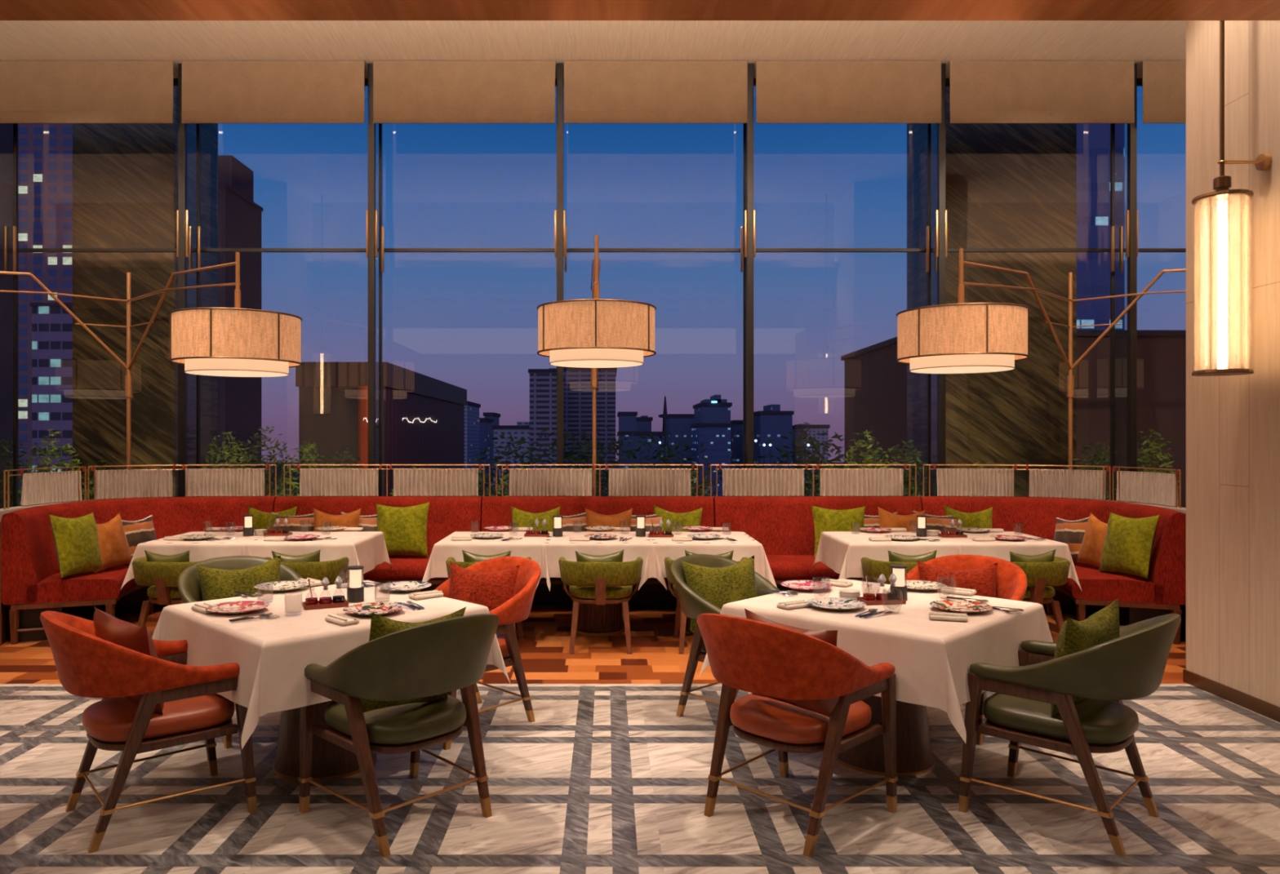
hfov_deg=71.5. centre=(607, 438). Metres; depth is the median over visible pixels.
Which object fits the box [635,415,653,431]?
building
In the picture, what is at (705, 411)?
building
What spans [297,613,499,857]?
armchair
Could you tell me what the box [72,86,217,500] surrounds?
stone pillar
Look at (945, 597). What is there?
fork
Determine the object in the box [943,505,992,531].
throw pillow
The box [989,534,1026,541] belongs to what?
dinner plate
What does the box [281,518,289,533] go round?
cruet
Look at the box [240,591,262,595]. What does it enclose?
spoon
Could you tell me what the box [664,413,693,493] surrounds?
building
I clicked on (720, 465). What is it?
screen frame
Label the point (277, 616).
fork
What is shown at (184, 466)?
screen frame
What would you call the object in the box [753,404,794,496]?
building
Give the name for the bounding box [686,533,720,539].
dinner plate
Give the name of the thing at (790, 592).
spoon
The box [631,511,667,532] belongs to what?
throw pillow
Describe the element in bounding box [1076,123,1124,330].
building
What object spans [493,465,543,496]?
shrub
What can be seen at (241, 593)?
table knife
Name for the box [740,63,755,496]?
window mullion
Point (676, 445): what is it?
tree
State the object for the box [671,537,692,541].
napkin
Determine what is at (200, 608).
napkin
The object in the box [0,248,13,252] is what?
window
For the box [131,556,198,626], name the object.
dining chair
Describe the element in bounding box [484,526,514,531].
dinner plate
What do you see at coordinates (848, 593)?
dish
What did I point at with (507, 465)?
screen frame
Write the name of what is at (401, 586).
dinner plate
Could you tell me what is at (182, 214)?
window mullion
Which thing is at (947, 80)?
window
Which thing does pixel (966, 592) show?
napkin
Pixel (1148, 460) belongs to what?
shrub
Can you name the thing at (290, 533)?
tray
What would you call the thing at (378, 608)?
dinner plate
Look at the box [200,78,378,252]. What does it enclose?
window
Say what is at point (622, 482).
cafe curtain
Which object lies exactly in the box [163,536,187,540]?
napkin
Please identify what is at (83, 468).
screen frame
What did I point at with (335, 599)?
cruet
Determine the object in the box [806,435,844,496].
tree
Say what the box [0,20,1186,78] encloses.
ceiling
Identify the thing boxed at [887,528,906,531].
napkin
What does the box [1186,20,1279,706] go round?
wall
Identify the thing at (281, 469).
shrub
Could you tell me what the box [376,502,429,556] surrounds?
throw pillow
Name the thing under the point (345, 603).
tray
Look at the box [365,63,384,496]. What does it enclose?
window mullion
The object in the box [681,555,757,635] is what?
chair pillow
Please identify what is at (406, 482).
cafe curtain
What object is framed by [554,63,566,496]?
window mullion
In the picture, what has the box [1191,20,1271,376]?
pendant lantern
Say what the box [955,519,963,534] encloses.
cruet
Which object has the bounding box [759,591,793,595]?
fork
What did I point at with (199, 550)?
tablecloth
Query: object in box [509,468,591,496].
cafe curtain
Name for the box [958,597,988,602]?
spoon
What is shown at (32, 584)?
banquette
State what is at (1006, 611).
fork
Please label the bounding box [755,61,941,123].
roller blind
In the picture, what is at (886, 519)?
throw pillow
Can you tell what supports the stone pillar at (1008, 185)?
on the terrace
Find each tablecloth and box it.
[120,531,282,589]
[151,580,510,749]
[240,531,391,581]
[419,531,550,591]
[536,531,666,590]
[638,531,777,590]
[698,578,1053,743]
[813,531,962,579]
[926,531,1081,590]
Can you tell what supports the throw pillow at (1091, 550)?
on the banquette
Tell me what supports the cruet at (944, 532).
on the tray at (963, 535)
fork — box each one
[230,592,248,597]
[231,615,279,622]
[406,600,424,608]
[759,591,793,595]
[862,611,893,618]
[944,597,970,601]
[992,608,1018,613]
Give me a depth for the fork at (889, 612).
4.02 m
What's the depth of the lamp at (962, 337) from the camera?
6.91 m
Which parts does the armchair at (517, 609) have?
leg, leg, backrest, rail, arm rail, seat, leg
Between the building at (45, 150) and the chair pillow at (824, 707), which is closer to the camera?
the chair pillow at (824, 707)
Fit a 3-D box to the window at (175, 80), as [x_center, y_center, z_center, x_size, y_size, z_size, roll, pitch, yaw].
[-5.338,-1.140,9.510,1.951,5.400,0.060,0,0,0]
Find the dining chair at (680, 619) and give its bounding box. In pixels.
[664,557,747,654]
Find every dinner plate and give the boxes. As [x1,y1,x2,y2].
[179,533,216,540]
[205,600,269,614]
[219,526,244,531]
[254,581,308,591]
[284,534,320,540]
[315,526,346,531]
[342,602,404,616]
[378,581,431,592]
[470,533,504,538]
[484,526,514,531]
[583,533,617,539]
[584,526,615,531]
[681,526,712,531]
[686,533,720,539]
[780,580,833,591]
[806,597,866,611]
[858,527,891,533]
[884,534,920,541]
[904,580,946,591]
[929,600,992,613]
[955,527,990,533]
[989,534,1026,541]
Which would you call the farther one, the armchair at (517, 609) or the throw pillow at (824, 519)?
the throw pillow at (824, 519)
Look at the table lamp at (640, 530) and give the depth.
7.24 m
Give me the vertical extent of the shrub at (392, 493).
1.275 m
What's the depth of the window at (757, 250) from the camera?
9.49 m
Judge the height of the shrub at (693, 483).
1.240 m
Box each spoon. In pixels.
[228,613,272,621]
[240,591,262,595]
[361,582,382,585]
[392,602,416,609]
[770,590,799,594]
[854,608,877,617]
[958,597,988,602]
[991,606,1023,611]
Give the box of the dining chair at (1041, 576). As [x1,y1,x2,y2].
[1010,556,1070,633]
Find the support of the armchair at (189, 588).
on the floor
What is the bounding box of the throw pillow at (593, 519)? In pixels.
[585,508,632,531]
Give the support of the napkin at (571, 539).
on the tablecloth at (556, 548)
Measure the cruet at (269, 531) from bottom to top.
0.123 m
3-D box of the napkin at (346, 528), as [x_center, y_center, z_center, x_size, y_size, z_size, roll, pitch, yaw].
[-2.207,0.789,7.729,0.160,0.027,0.085,0,0,0]
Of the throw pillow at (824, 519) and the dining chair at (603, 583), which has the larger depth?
the throw pillow at (824, 519)
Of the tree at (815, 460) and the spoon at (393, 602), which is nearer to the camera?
the spoon at (393, 602)
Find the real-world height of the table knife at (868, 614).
0.010 m
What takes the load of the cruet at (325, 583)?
on the tray at (345, 603)
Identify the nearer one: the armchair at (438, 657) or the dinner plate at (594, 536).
the armchair at (438, 657)
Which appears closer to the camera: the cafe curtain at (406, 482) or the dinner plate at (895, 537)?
the dinner plate at (895, 537)
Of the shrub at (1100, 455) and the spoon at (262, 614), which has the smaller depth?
the spoon at (262, 614)
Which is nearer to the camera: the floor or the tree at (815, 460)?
the floor
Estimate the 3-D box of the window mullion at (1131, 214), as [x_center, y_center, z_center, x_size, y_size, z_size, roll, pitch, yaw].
[5.393,-1.140,9.297,0.112,5.400,0.395,0,0,0]
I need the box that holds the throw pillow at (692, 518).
[653,505,702,531]
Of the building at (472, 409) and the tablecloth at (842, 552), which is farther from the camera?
the building at (472, 409)
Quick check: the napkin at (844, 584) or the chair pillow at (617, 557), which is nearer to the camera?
the napkin at (844, 584)
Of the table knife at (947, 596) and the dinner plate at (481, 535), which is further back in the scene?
the dinner plate at (481, 535)
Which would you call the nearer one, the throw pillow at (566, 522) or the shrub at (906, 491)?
the throw pillow at (566, 522)
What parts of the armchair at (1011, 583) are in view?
backrest, leg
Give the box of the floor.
[0,605,1279,873]
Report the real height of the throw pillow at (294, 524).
0.390 m
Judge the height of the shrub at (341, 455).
1.489 m
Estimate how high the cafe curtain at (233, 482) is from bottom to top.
0.273 m
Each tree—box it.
[473,433,524,496]
[490,437,553,496]
[523,423,605,496]
[563,431,608,496]
[581,424,637,496]
[597,432,673,496]
[642,431,696,496]
[648,441,722,496]
[753,431,820,496]
[783,422,835,496]
[785,431,844,496]
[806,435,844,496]
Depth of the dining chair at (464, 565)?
6.51 m
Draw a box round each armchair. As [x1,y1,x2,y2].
[40,610,257,853]
[177,555,308,748]
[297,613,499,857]
[434,556,541,750]
[670,554,780,716]
[697,613,897,856]
[904,555,1027,745]
[958,613,1181,856]
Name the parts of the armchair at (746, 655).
leg, leg, backrest, seat, seat frame, leg, rail, arm rail, leg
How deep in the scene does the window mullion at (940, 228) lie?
9.10 m
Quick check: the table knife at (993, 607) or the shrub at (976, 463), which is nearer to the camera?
the table knife at (993, 607)
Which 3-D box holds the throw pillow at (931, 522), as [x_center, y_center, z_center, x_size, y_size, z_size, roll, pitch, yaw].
[3.064,0.888,8.255,0.460,0.419,0.154,0,0,6]
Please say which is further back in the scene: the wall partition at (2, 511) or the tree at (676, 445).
the tree at (676, 445)
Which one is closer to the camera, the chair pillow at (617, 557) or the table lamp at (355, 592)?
the table lamp at (355, 592)
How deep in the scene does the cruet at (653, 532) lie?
7.24 m
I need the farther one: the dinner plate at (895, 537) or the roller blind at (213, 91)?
the roller blind at (213, 91)
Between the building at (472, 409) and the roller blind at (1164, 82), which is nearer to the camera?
the roller blind at (1164, 82)
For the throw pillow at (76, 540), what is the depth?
6.95 m
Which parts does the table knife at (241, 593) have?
handle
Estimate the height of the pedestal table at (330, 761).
0.749 m
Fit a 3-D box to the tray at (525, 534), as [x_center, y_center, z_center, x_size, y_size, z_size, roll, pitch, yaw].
[-0.576,0.793,7.290,0.201,0.020,0.111,0,0,0]
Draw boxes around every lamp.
[0,252,302,498]
[243,515,253,536]
[346,565,364,602]
[537,235,656,496]
[552,515,562,537]
[635,515,645,537]
[889,564,906,600]
[896,248,1186,498]
[916,515,926,537]
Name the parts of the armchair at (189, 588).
backrest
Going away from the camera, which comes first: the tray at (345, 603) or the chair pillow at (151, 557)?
the tray at (345, 603)
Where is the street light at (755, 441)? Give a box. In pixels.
[754,440,756,466]
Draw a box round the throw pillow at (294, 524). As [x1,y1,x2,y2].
[271,512,314,531]
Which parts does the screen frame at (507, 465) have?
post, post, rail, post, post, post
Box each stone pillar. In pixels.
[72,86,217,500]
[906,86,1076,498]
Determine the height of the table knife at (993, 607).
0.010 m
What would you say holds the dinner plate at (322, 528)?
on the tablecloth at (368, 549)
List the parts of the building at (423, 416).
panel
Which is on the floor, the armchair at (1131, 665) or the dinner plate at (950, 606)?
the armchair at (1131, 665)
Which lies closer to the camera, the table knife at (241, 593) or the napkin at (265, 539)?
the table knife at (241, 593)
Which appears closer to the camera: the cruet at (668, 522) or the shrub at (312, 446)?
the cruet at (668, 522)
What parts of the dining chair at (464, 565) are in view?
backrest, leg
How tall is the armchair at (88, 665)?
0.871 m
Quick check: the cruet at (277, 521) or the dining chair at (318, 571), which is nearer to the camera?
the dining chair at (318, 571)
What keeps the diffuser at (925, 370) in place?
attached to the lamp at (962, 337)
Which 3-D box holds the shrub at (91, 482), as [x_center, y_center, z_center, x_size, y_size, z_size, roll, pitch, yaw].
[-5.890,0.911,10.294,0.602,1.345,0.528,0,0,-24]
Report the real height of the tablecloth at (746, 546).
0.354 m
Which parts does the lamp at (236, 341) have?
lamp shade, lamp shade, stem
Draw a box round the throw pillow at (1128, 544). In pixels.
[1098,511,1159,578]
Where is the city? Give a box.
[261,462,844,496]
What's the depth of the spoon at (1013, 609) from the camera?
4.14 m
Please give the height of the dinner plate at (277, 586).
0.026 m
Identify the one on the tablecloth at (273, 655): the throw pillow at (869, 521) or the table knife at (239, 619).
the table knife at (239, 619)
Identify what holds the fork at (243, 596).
on the tablecloth at (273, 655)
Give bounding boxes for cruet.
[266,519,274,533]
[273,518,281,533]
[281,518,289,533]
[304,579,318,605]
[318,577,331,604]
[332,576,344,603]
[525,520,533,534]
[533,519,540,534]
[541,519,548,534]
[649,520,657,534]
[657,519,664,534]
[664,519,671,534]
[862,575,875,600]
[875,573,888,600]
[887,573,899,599]
[941,520,948,534]
[948,520,956,534]
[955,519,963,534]
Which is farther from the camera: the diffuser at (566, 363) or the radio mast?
the radio mast
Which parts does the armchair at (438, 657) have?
leg, arm rail, rail, leg, seat frame, seat, backrest, leg, rail, leg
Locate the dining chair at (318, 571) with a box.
[264,557,349,587]
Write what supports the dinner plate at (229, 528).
on the tablecloth at (199, 550)
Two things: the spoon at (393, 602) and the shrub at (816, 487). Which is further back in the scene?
the shrub at (816, 487)
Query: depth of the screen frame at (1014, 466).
8.76 m
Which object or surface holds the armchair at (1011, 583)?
on the floor
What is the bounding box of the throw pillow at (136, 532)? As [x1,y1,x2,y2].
[121,515,156,565]
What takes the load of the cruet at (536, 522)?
on the tray at (525, 534)
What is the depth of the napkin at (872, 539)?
6.93 m
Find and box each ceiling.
[0,0,1279,20]
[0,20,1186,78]
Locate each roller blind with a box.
[0,61,173,123]
[181,61,364,123]
[373,61,555,123]
[564,61,747,123]
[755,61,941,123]
[949,61,1134,123]
[1142,61,1186,123]
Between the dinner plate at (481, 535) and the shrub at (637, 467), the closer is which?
the dinner plate at (481, 535)
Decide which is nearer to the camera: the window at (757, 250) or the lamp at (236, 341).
the lamp at (236, 341)
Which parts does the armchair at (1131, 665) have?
leg, arm rail, leg, rail, arm rail, seat frame, seat, backrest, leg, leg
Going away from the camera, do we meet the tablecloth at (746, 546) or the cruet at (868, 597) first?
the cruet at (868, 597)
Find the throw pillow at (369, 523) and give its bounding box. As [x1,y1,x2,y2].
[340,512,377,531]
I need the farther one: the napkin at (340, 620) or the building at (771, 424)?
the building at (771, 424)
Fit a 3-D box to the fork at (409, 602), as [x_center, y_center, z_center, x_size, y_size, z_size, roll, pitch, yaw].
[-0.919,0.797,4.261,0.024,0.009,0.200,0,0,-33]
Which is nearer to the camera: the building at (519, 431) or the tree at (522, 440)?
the tree at (522, 440)
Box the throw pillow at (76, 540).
[48,512,104,577]
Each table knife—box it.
[229,615,276,622]
[234,591,255,596]
[401,602,420,609]
[760,589,797,595]
[858,610,884,617]
[946,595,986,604]
[992,607,1022,613]
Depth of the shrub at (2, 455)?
10.02 m
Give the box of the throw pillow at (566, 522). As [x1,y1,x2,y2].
[560,512,586,531]
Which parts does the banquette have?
leg, seat, leg, backrest, leg, backrest, seat, seat rail, backrest, seat, seat, backrest, leg, backrest, leg, seat, leg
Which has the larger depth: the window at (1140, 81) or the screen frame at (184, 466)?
the window at (1140, 81)
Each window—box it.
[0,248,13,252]
[17,78,196,252]
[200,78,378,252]
[384,78,556,252]
[563,78,740,252]
[753,78,925,252]
[930,78,1111,252]
[1115,78,1186,252]
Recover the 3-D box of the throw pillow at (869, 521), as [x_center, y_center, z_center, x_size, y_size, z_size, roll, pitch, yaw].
[2.498,0.887,8.257,0.443,0.390,0.153,0,0,-4]
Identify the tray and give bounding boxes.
[263,532,292,536]
[302,599,348,609]
[524,533,549,537]
[648,533,673,537]
[857,596,906,604]
[937,533,967,537]
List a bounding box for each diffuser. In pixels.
[185,370,288,377]
[550,360,642,368]
[911,366,1013,373]
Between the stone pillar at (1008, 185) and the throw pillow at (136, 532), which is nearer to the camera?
the throw pillow at (136, 532)
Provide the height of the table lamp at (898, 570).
0.171 m
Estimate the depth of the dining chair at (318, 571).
6.44 m
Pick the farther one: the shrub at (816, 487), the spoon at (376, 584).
the shrub at (816, 487)
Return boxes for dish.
[253,528,266,535]
[839,588,860,599]
[926,529,940,536]
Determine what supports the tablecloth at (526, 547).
on the pedestal table
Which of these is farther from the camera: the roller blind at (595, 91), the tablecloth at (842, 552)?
the roller blind at (595, 91)
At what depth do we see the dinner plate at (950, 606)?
4.17 m
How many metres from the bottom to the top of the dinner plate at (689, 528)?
0.026 m
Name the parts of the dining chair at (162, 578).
leg, seat, backrest, seat frame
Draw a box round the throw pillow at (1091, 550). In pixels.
[1076,512,1114,572]
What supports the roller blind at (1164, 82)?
hanging from the ceiling at (177, 42)
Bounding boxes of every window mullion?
[4,123,17,506]
[176,63,200,497]
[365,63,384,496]
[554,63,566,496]
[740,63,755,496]
[925,63,946,496]
[1110,63,1137,502]
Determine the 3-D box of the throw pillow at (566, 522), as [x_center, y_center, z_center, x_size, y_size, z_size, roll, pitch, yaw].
[-0.348,0.888,8.256,0.465,0.419,0.154,0,0,-5]
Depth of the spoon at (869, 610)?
4.08 m
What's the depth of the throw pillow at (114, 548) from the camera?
7.36 m
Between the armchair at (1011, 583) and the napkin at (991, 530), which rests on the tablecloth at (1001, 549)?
the napkin at (991, 530)
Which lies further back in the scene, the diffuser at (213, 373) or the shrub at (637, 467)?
the shrub at (637, 467)
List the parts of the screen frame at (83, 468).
post, post, curtain rod, rail, post, post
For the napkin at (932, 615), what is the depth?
3.91 m
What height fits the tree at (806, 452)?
21.781 m
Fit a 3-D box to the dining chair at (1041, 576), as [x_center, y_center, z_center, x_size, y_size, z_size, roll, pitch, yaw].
[3.103,1.228,6.676,0.634,0.663,0.570,0,0,-6]
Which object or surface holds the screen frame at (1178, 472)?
on the wall partition at (2, 511)
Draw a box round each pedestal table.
[272,700,377,781]
[577,603,622,635]
[678,617,690,634]
[836,695,934,776]
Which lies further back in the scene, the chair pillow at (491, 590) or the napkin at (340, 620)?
the chair pillow at (491, 590)
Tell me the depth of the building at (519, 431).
200.00 m
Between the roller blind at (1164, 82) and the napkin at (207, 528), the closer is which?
the napkin at (207, 528)
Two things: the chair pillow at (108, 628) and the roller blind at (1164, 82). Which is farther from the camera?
the roller blind at (1164, 82)
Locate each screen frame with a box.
[4,466,86,509]
[87,464,276,500]
[283,464,490,496]
[495,464,703,496]
[710,464,916,496]
[922,464,1111,501]
[1112,466,1181,508]
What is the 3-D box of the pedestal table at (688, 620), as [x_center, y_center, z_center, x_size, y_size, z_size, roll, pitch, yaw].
[0.760,1.185,7.235,0.796,0.749,0.820,0,0,0]
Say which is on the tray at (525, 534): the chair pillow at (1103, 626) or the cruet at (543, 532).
the cruet at (543, 532)
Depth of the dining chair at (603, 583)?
6.45 m
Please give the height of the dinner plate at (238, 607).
0.026 m
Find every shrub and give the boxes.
[0,435,35,508]
[26,429,84,503]
[73,460,123,501]
[201,431,253,496]
[239,426,293,496]
[277,439,330,496]
[320,447,366,496]
[390,465,433,496]
[448,465,495,496]
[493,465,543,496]
[610,466,656,496]
[667,471,712,496]
[800,456,848,496]
[840,430,889,496]
[880,440,927,496]
[962,461,1007,497]
[1072,442,1120,501]
[1125,428,1179,506]
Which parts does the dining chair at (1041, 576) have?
seat frame, seat, backrest, leg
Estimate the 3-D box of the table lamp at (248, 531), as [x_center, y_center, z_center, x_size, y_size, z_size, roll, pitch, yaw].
[-2.958,0.719,7.324,0.082,0.171,0.082,0,0,0]
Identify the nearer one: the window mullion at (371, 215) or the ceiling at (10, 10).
the ceiling at (10, 10)
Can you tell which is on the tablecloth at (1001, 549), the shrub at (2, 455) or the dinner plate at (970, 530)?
the dinner plate at (970, 530)
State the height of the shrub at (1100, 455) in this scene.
1.538 m
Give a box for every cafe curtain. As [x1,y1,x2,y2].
[20,471,82,505]
[94,468,172,499]
[185,468,264,496]
[299,468,377,496]
[393,468,478,496]
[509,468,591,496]
[608,468,690,496]
[722,468,804,496]
[820,468,903,496]
[936,468,1013,496]
[1029,469,1106,499]
[1116,471,1178,506]
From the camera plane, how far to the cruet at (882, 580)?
4.32 m
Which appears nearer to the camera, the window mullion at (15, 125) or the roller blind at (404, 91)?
the roller blind at (404, 91)
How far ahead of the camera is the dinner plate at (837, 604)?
4.24 m
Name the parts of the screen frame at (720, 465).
post, post, post, rail, post, post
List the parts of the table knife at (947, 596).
handle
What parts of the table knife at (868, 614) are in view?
handle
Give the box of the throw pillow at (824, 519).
[811,505,865,557]
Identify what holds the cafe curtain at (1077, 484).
hanging from the wall partition at (2, 511)
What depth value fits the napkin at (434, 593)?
4.46 m
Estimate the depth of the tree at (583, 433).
60.03 m
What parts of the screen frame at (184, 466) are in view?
post, post, curtain rod, rail, post, post, post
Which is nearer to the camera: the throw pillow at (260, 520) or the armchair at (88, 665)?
the armchair at (88, 665)
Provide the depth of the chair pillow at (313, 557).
6.48 m
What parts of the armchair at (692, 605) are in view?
leg, rail, seat, backrest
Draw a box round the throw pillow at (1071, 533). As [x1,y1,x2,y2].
[1053,516,1088,561]
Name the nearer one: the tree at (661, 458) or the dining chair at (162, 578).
the dining chair at (162, 578)
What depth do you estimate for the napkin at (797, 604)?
4.19 m
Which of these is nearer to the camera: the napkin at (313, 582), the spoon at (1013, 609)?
the spoon at (1013, 609)
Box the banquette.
[0,496,1186,645]
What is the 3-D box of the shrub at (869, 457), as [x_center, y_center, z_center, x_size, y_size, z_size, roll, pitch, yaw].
[2.923,0.741,10.051,0.649,1.682,0.527,0,0,0]
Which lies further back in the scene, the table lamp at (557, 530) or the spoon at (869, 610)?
the table lamp at (557, 530)
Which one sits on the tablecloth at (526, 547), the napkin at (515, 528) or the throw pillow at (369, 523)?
the napkin at (515, 528)
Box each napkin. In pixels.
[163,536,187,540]
[191,602,223,613]
[206,527,227,530]
[262,537,286,541]
[297,577,321,586]
[324,613,359,626]
[342,527,364,530]
[408,590,443,599]
[451,536,471,541]
[514,527,533,530]
[568,537,590,541]
[612,527,630,530]
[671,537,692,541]
[710,527,728,530]
[776,600,812,609]
[821,578,853,587]
[868,537,891,541]
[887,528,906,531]
[928,611,968,622]
[940,586,976,595]
[971,537,995,541]
[982,528,1004,532]
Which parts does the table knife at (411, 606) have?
handle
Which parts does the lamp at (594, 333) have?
stem, lamp shade, lamp shade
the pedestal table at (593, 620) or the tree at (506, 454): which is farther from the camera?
the tree at (506, 454)
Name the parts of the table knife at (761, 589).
handle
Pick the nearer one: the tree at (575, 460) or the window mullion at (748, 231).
the window mullion at (748, 231)
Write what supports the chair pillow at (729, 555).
on the dining chair at (680, 619)
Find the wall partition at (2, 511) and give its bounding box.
[0,496,1186,520]
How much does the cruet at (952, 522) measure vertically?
0.130 m
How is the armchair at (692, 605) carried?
on the floor
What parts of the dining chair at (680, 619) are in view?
seat, leg, leg, backrest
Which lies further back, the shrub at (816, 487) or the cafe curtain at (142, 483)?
the shrub at (816, 487)
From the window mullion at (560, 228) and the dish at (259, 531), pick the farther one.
the window mullion at (560, 228)
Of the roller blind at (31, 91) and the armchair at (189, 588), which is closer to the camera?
the armchair at (189, 588)
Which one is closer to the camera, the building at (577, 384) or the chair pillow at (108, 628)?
the chair pillow at (108, 628)
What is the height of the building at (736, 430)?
28.257 m
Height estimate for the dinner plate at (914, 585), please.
0.026 m
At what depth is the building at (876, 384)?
12.30 m
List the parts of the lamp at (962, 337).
stem, lamp shade, lamp shade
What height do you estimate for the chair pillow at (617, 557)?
0.286 m
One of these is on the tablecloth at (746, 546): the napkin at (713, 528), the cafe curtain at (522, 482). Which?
the napkin at (713, 528)
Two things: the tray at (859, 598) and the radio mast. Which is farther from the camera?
the radio mast
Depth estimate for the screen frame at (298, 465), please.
8.86 m
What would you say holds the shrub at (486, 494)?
on the terrace
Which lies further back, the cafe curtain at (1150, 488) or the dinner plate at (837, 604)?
the cafe curtain at (1150, 488)
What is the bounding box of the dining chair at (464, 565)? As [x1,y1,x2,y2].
[445,557,531,638]
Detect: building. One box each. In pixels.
[0,123,13,508]
[17,123,72,506]
[30,302,72,504]
[217,155,262,496]
[295,362,466,496]
[464,400,480,479]
[479,417,493,495]
[483,412,500,488]
[492,422,529,495]
[528,368,564,468]
[563,366,617,496]
[617,411,637,431]
[617,431,666,496]
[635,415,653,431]
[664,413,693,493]
[690,423,732,496]
[693,395,732,423]
[730,420,742,496]
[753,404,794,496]
[792,423,830,496]
[840,330,1186,507]
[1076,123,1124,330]
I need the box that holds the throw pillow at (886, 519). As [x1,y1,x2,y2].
[877,506,924,531]
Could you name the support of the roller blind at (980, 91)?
hanging from the ceiling at (177, 42)
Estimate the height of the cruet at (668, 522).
0.130 m
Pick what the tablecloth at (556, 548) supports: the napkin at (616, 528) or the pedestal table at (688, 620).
the napkin at (616, 528)
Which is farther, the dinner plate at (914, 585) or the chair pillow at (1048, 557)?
the chair pillow at (1048, 557)
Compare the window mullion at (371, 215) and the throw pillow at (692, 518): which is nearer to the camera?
the throw pillow at (692, 518)
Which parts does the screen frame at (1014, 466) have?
post, post, rail, curtain rod, post, post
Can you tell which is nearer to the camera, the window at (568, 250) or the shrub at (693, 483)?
the window at (568, 250)
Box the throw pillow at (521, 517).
[511,506,559,532]
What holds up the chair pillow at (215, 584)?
on the armchair at (189, 588)
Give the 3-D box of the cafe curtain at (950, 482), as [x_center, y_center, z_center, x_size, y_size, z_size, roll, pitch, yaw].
[3.646,0.439,8.826,0.732,0.273,0.078,0,0,6]
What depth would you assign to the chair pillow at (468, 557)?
6.48 m
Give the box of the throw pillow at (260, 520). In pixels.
[248,506,297,531]
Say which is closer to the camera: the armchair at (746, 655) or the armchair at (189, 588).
the armchair at (746, 655)
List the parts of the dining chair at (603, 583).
leg, seat, backrest, seat frame, leg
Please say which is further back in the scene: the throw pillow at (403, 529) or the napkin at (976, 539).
the throw pillow at (403, 529)
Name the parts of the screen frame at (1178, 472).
post, post, rail, post, post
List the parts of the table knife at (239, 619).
handle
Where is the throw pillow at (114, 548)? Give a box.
[94,512,131,573]
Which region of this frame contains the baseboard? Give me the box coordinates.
[1182,669,1279,722]
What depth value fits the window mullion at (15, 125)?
9.46 m
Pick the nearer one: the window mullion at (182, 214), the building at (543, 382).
the window mullion at (182, 214)
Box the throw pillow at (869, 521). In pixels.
[863,512,897,527]
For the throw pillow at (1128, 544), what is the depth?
6.95 m
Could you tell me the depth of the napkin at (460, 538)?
6.96 m
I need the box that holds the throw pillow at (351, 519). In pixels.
[313,508,360,531]
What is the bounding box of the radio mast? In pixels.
[658,396,667,468]
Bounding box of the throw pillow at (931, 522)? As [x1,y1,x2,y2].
[912,511,957,531]
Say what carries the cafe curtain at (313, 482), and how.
hanging from the wall partition at (2, 511)
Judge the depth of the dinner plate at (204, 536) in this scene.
7.11 m
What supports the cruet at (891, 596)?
on the tray at (859, 598)
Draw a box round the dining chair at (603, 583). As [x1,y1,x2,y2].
[558,557,643,654]
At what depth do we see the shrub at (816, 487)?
10.28 m
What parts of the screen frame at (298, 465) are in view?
post, post, rail, post, post, post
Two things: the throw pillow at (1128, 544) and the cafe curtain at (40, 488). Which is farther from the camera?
the cafe curtain at (40, 488)
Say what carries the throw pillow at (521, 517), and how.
on the banquette
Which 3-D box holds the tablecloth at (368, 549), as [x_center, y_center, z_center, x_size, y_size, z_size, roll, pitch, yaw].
[-2.361,0.981,7.257,1.005,0.354,1.073,0,0,-2]
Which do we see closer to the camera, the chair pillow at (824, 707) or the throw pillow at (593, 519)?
the chair pillow at (824, 707)
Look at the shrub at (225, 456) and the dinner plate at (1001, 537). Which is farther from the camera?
the shrub at (225, 456)
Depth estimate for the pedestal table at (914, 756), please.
4.15 m
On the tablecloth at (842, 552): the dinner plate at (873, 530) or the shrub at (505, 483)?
the dinner plate at (873, 530)
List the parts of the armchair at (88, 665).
leg, leg, backrest, seat, seat frame, arm rail, rail, arm rail, leg, leg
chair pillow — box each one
[93,606,164,715]
[144,550,189,562]
[195,555,280,600]
[271,549,320,562]
[359,606,466,712]
[448,561,519,635]
[462,550,511,562]
[574,549,624,587]
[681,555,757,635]
[684,550,733,559]
[744,608,839,717]
[888,550,937,562]
[916,560,997,597]
[1009,549,1055,562]
[1050,598,1119,716]
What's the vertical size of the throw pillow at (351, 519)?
0.437 m

